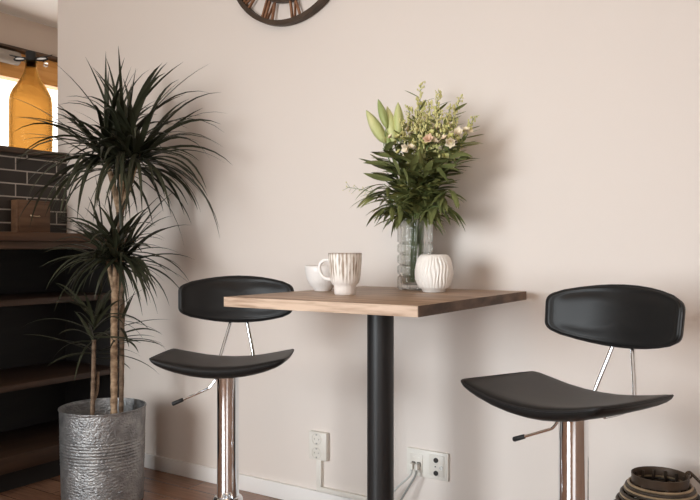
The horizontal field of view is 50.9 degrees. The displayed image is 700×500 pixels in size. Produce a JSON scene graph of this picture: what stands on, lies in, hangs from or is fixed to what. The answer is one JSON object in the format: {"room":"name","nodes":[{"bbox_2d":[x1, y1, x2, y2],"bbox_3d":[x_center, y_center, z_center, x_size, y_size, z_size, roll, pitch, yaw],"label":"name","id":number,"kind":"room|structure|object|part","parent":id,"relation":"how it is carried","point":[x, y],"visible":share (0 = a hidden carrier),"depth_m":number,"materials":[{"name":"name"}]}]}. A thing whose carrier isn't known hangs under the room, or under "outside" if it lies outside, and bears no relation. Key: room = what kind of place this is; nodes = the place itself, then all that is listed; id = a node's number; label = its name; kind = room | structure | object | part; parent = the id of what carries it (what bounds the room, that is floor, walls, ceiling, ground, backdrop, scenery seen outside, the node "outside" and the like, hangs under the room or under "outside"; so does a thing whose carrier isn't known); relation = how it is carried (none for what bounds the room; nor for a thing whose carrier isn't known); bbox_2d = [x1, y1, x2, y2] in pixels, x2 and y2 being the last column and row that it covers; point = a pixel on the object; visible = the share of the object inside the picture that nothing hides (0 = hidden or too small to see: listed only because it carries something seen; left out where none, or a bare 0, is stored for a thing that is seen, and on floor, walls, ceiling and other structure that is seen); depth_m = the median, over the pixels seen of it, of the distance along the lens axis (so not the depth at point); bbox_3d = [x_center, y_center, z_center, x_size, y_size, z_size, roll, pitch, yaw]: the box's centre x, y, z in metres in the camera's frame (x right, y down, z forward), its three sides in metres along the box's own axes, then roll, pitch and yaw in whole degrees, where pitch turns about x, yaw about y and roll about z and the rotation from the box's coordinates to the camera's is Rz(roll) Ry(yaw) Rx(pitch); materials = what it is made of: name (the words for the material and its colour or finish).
{"room":"dining room","nodes":[
{"label":"dining room","id":0,"kind":"room"},
{"bbox_2d":[0,12,57,61],"bbox_3d":[-3.353,-0.300,3.408,0.140,2.550,6.700,0,0,33],"label":"wall","id":1,"kind":"structure","parent":0,"point":[14,31],"depth_m":5.04,"materials":[{"name":"beige paint"}]},
{"bbox_2d":[0,54,57,90],"bbox_3d":[-2.317,-0.652,4.941,0.102,1.355,2.300,0,0,33],"label":"window","id":2,"kind":"structure","parent":1,"relation":"in","point":[48,75],"depth_m":5.10,"materials":[{"name":"orange wood"}]},
{"bbox_2d":[0,43,57,65],"bbox_3d":[-2.246,-1.290,4.883,0.105,0.120,2.320,0,0,33],"label":"roller blind","id":3,"kind":"object","parent":2,"relation":"attached to","point":[6,50],"visible":0.32,"depth_m":4.86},
{"bbox_2d":[0,0,57,28],"bbox_3d":[-0.362,-1.605,1.459,7.000,0.060,6.700,0,0,33],"label":"ceiling","id":4,"kind":"structure","parent":0,"point":[45,12],"depth_m":4.84,"materials":[{"name":"white paint"}]},
{"bbox_2d":[0,152,66,232],"bbox_3d":[-1.919,0.265,3.160,0.375,1.420,1.350,0,0,33],"label":"brick wall","id":5,"kind":"structure","parent":0,"point":[14,178],"depth_m":3.44,"materials":[{"name":"black brick"}]},
{"bbox_2d":[0,145,68,158],"bbox_3d":[-1.922,-0.459,3.150,0.410,0.027,1.369,0,0,33],"label":"trim","id":6,"kind":"structure","parent":5,"relation":"on","point":[8,149],"depth_m":3.41,"materials":[{"name":"brown wood"}]},
{"bbox_2d":[8,51,52,151],"bbox_3d":[-1.604,-0.735,3.700,0.206,0.524,0.207,0,0,33],"label":"bottle","id":7,"kind":"object","parent":6,"relation":"on","point":[30,89],"visible":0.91,"depth_m":3.63,"materials":[{"name":"orange glass"}]},
{"bbox_2d":[58,397,146,499],"bbox_3d":[-0.963,0.791,2.870,0.328,0.367,0.328,0,0,33],"label":"planter","id":8,"kind":"object","parent":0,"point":[102,443],"depth_m":2.74,"materials":[{"name":"metal"}]},
{"bbox_2d":[0,467,281,499],"bbox_3d":[-0.362,1.000,1.459,7.000,0.050,6.700,0,0,33],"label":"floor","id":9,"kind":"structure","parent":0,"point":[158,485],"depth_m":2.98,"materials":[{"name":"brown wood"}]},
{"bbox_2d":[0,249,118,492],"bbox_3d":[-1.584,0.486,2.939,0.423,0.978,1.346,0,0,33],"label":"shelving unit","id":10,"kind":"object","parent":9,"relation":"on","point":[32,391],"visible":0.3,"depth_m":3.40,"materials":[{"name":"brown wood"}]},
{"bbox_3d":[-1.759,0.441,3.041,0.018,0.888,1.326,0,0,33],"label":"panel","id":11,"kind":"part","parent":10,"relation":"part of","materials":[{"name":"black wood"}]},
{"bbox_2d":[0,291,110,306],"bbox_3d":[-1.578,0.211,2.935,0.401,0.024,1.306,0,0,33],"label":"shelf","id":12,"kind":"object","parent":10,"relation":"attached to","point":[7,298],"depth_m":3.18,"materials":[{"name":"brown wood"}]},
{"bbox_2d":[0,360,118,392],"bbox_3d":[-1.578,0.550,2.935,0.401,0.024,1.306,0,0,33],"label":"shelf","id":13,"kind":"object","parent":10,"relation":"attached to","point":[34,373],"depth_m":3.23,"materials":[{"name":"brown wood"}]},
{"bbox_2d":[0,231,126,248],"bbox_3d":[-1.576,-0.038,2.933,0.443,0.068,1.344,0,0,33],"label":"wooden ledge","id":14,"kind":"object","parent":10,"relation":"on","point":[8,240],"visible":0.6,"depth_m":3.02,"materials":[{"name":"brown wood"}]},
{"bbox_2d":[11,199,49,232],"bbox_3d":[-1.477,-0.151,3.420,0.071,0.158,0.171,0,0,33],"label":"wooden box","id":15,"kind":"object","parent":14,"relation":"on","point":[40,222],"visible":0.83,"depth_m":3.39,"materials":[{"name":"brown wood"}]},
{"bbox_3d":[-1.462,-0.151,3.411,0.006,0.134,0.147,0,0,33],"label":"drawer","id":16,"kind":"part","parent":15,"relation":"part of","materials":[{"name":"brown wood"}]},
{"bbox_3d":[-1.581,-0.021,2.936,0.426,0.033,1.344,0,0,33],"label":"ledge rail","id":17,"kind":"part","parent":14,"relation":"part of","materials":[{"name":"brown wood"}]},
{"bbox_3d":[-1.223,0.486,3.495,0.385,0.978,0.020,0,0,33],"label":"panel","id":18,"kind":"part","parent":10,"relation":"part of","materials":[{"name":"black wood"}]},
{"bbox_2d":[9,47,230,499],"bbox_3d":[-0.945,0.083,2.838,0.992,1.785,0.812,0,0,33],"label":"dracaena","id":19,"kind":"object","parent":9,"relation":"on","point":[102,440],"visible":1,"depth_m":2.79,"materials":[{"name":"plant"}]},
{"bbox_2d":[149,275,293,499],"bbox_3d":[-0.365,0.529,2.192,0.394,0.892,0.450,0,0,1],"label":"bar stool","id":20,"kind":"object","parent":9,"relation":"on","point":[203,299],"visible":0.87,"depth_m":2.19,"materials":[{"name":"black leather"}]},
{"bbox_3d":[-0.445,0.414,2.196,0.123,0.075,0.007,0,0,-3],"label":"height lever","id":21,"kind":"part","parent":20,"relation":"part of","materials":[{"name":"silver metal"}]},
{"bbox_3d":[-0.365,0.334,2.166,0.387,0.065,0.298,0,0,1],"label":"seat","id":22,"kind":"part","parent":20,"relation":"part of","materials":[{"name":"black leather"}]},
{"bbox_3d":[-0.412,0.274,2.322,0.035,0.201,0.183,0,0,14],"label":"rod","id":23,"kind":"part","parent":20,"relation":"part of","materials":[{"name":"silver metal"}]},
{"bbox_3d":[-0.361,0.160,2.371,0.365,0.148,0.092,0,0,1],"label":"backrest","id":24,"kind":"part","parent":20,"relation":"part of","materials":[{"name":"black leather"}]},
{"bbox_3d":[-0.313,0.274,2.320,0.035,0.201,0.183,0,0,-12],"label":"rod","id":25,"kind":"part","parent":20,"relation":"part of","materials":[{"name":"silver metal"}]},
{"bbox_2d":[224,286,525,499],"bbox_3d":[0.102,0.552,2.166,0.604,0.846,0.722,0,0,33],"label":"pedestal table","id":26,"kind":"object","parent":9,"relation":"on","point":[380,305],"visible":0.98,"depth_m":2.14,"materials":[{"name":"brown wood"}]},
{"bbox_2d":[305,265,333,290],"bbox_3d":[-0.079,0.089,2.317,0.129,0.080,0.115,0,0,33],"label":"cup","id":27,"kind":"object","parent":26,"relation":"on","point":[313,277],"visible":0.67,"depth_m":2.28,"materials":[{"name":"ceramic"}]},
{"bbox_2d":[318,253,361,294],"bbox_3d":[-0.021,0.069,2.129,0.097,0.120,0.120,0,0,-38],"label":"mug","id":28,"kind":"object","parent":26,"relation":"on","point":[344,268],"visible":1,"depth_m":2.09,"materials":[{"name":"ceramic"}]},
{"bbox_3d":[-0.074,0.057,2.140,0.044,0.067,0.010,0,0,18],"label":"handle","id":29,"kind":"part","parent":28,"relation":"part of","materials":[{"name":"ceramic"}]},
{"bbox_2d":[397,219,432,289],"bbox_3d":[0.213,0.015,2.415,0.117,0.228,0.117,0,0,33],"label":"glass vase","id":30,"kind":"object","parent":26,"relation":"on","point":[415,240],"visible":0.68,"depth_m":2.37,"materials":[{"name":"clear glass"}]},
{"bbox_2d":[342,81,482,235],"bbox_3d":[0.182,-0.217,2.367,0.264,0.650,0.521,0,0,-39],"label":"bouquet","id":31,"kind":"object","parent":30,"relation":"in","point":[418,170],"visible":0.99,"depth_m":2.32,"materials":[{"name":"green plant"}]},
{"bbox_3d":[0.171,-0.316,2.305,0.026,0.035,0.025,0,0,12],"label":"flower","id":32,"kind":"part","parent":31,"relation":"part of","materials":[{"name":"beige plant"}]},
{"bbox_3d":[0.243,-0.346,2.275,0.034,0.030,0.024,0,0,33],"label":"flower","id":33,"kind":"part","parent":31,"relation":"part of","materials":[{"name":"pink plant"}]},
{"bbox_3d":[0.295,-0.293,2.267,0.021,0.019,0.017,0,0,33],"label":"flower","id":34,"kind":"part","parent":31,"relation":"part of","materials":[{"name":"plant"}]},
{"bbox_3d":[0.308,-0.327,2.246,0.033,0.034,0.021,0,0,33],"label":"flower","id":35,"kind":"part","parent":31,"relation":"part of","materials":[{"name":"beige plant"}]},
{"bbox_3d":[0.329,-0.362,2.233,0.025,0.028,0.021,0,0,33],"label":"flower","id":36,"kind":"part","parent":31,"relation":"part of","materials":[{"name":"beige plant"}]},
{"bbox_2d":[414,254,453,292],"bbox_3d":[0.259,0.071,2.265,0.119,0.116,0.120,0,0,33],"label":"round vase","id":37,"kind":"object","parent":26,"relation":"on","point":[434,273],"visible":1,"depth_m":2.22,"materials":[{"name":"white ceramic"}]},
{"bbox_2d":[394,462,414,491],"bbox_3d":[0.085,0.855,2.559,0.261,0.238,0.139,0,0,-17],"label":"cable","id":38,"kind":"object","parent":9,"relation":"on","point":[411,465],"visible":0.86,"depth_m":2.53,"materials":[{"name":"white plastic"}]},
{"bbox_3d":[0.080,0.863,2.557,0.250,0.222,0.139,0,0,-17],"label":"cord","id":39,"kind":"part","parent":38,"relation":"part of","materials":[{"name":"grey plastic"}]},
{"bbox_2d":[400,463,419,499],"bbox_3d":[0.074,0.855,2.571,0.339,0.238,0.047,0,0,18],"label":"cable","id":40,"kind":"object","parent":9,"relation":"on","point":[417,465],"visible":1,"depth_m":2.52,"materials":[{"name":"white plastic"}]},
{"bbox_3d":[0.070,0.863,2.569,0.335,0.222,0.040,0,0,20],"label":"cord","id":41,"kind":"part","parent":40,"relation":"part of","materials":[{"name":"grey plastic"}]},
{"bbox_2d":[461,284,685,499],"bbox_3d":[0.497,0.529,1.654,0.450,0.892,0.394,0,0,-36],"label":"bar stool","id":42,"kind":"object","parent":9,"relation":"on","point":[632,317],"visible":1,"depth_m":1.68,"materials":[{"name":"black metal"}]},
{"bbox_3d":[0.452,0.414,1.720,0.007,0.075,0.123,0,0,-40],"label":"height lever","id":43,"kind":"part","parent":42,"relation":"part of","materials":[{"name":"silver metal"}]},
{"bbox_3d":[0.476,0.334,1.639,0.298,0.065,0.387,0,0,-36],"label":"seat","id":44,"kind":"part","parent":42,"relation":"part of","materials":[{"name":"black leather"}]},
{"bbox_3d":[0.572,0.274,1.771,0.183,0.201,0.035,0,0,-23],"label":"rod","id":45,"kind":"part","parent":42,"relation":"part of","materials":[{"name":"silver metal"}]},
{"bbox_3d":[0.641,0.160,1.760,0.092,0.148,0.365,0,0,-36],"label":"backrest","id":46,"kind":"part","parent":42,"relation":"part of","materials":[{"name":"black leather"}]},
{"bbox_3d":[0.631,0.274,1.691,0.035,0.201,0.183,0,0,40],"label":"rod","id":47,"kind":"part","parent":42,"relation":"part of","materials":[{"name":"silver metal"}]},
{"bbox_2d":[614,466,699,499],"bbox_3d":[0.813,0.777,1.930,0.290,0.396,0.290,0,0,-16],"label":"lantern","id":48,"kind":"object","parent":9,"relation":"on","point":[645,482],"visible":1,"depth_m":1.91,"materials":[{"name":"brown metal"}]},
{"bbox_3d":[0.939,0.650,1.886,0.025,0.140,0.145,0,0,-44],"label":"handle","id":49,"kind":"part","parent":48,"relation":"part of","materials":[{"name":"wicker"}]},
{"bbox_2d":[58,0,699,499],"bbox_3d":[0.932,-0.300,2.180,5.619,2.550,0.120,0,0,33],"label":"wall","id":50,"kind":"structure","parent":0,"point":[586,172],"depth_m":2.56,"materials":[{"name":"beige paint"}]},
{"bbox_2d":[144,453,355,499],"bbox_3d":[1.112,0.944,1.982,5.100,0.063,0.014,0,0,33],"label":"baseboard","id":51,"kind":"structure","parent":50,"relation":"attached to","point":[257,485],"depth_m":2.97,"materials":[{"name":"white wood"}]},
{"bbox_2d":[237,0,329,26],"bbox_3d":[-0.241,-1.172,2.845,0.600,0.600,0.038,0,0,33],"label":"wall clock","id":52,"kind":"object","parent":50,"relation":"attached to","point":[264,18],"visible":1,"depth_m":2.86,"materials":[{"name":"brown metal"}]},
{"bbox_2d":[309,430,328,460],"bbox_3d":[-0.117,0.738,2.777,0.081,0.105,0.024,0,0,33],"label":"power socket","id":53,"kind":"object","parent":50,"relation":"attached to","point":[318,440],"visible":1,"depth_m":2.77,"materials":[{"name":"white plastic"}]},
{"bbox_2d":[311,447,320,458],"bbox_3d":[-0.126,0.764,2.772,0.045,0.045,0.005,0,0,33],"label":"outlet","id":54,"kind":"object","parent":53,"relation":"attached to","point":[315,451],"depth_m":2.77,"materials":[{"name":"white plastic"}]},
{"bbox_2d":[311,433,320,444],"bbox_3d":[-0.126,0.712,2.772,0.045,0.045,0.005,0,0,33],"label":"outlet","id":55,"kind":"object","parent":53,"relation":"attached to","point":[315,437],"depth_m":2.77,"materials":[{"name":"white plastic"}]},
{"bbox_2d":[316,460,366,499],"bbox_3d":[0.018,0.850,2.694,0.337,0.119,0.016,0,0,33],"label":"duct","id":56,"kind":"object","parent":50,"relation":"attached to","point":[319,464],"visible":0.99,"depth_m":2.76,"materials":[{"name":"white plastic"}]},
{"bbox_2d":[407,447,448,481],"bbox_3d":[0.266,0.736,2.531,0.160,0.094,0.018,0,0,33],"label":"wall socket","id":57,"kind":"object","parent":50,"relation":"attached to","point":[433,464],"visible":0.99,"depth_m":2.52,"materials":[{"name":"white plastic"}]},
{"bbox_2d":[410,453,422,472],"bbox_3d":[0.230,0.737,2.550,0.048,0.062,0.002,0,0,33],"label":"outlet","id":58,"kind":"object","parent":57,"relation":"attached to","point":[414,457],"depth_m":2.55,"materials":[{"name":"white plastic"}]},
{"bbox_2d":[429,454,443,477],"bbox_3d":[0.295,0.735,2.507,0.056,0.072,0.002,0,0,33],"label":"outlet","id":59,"kind":"object","parent":57,"relation":"attached to","point":[436,461],"depth_m":2.50,"materials":[{"name":"white plastic"}]}
]}

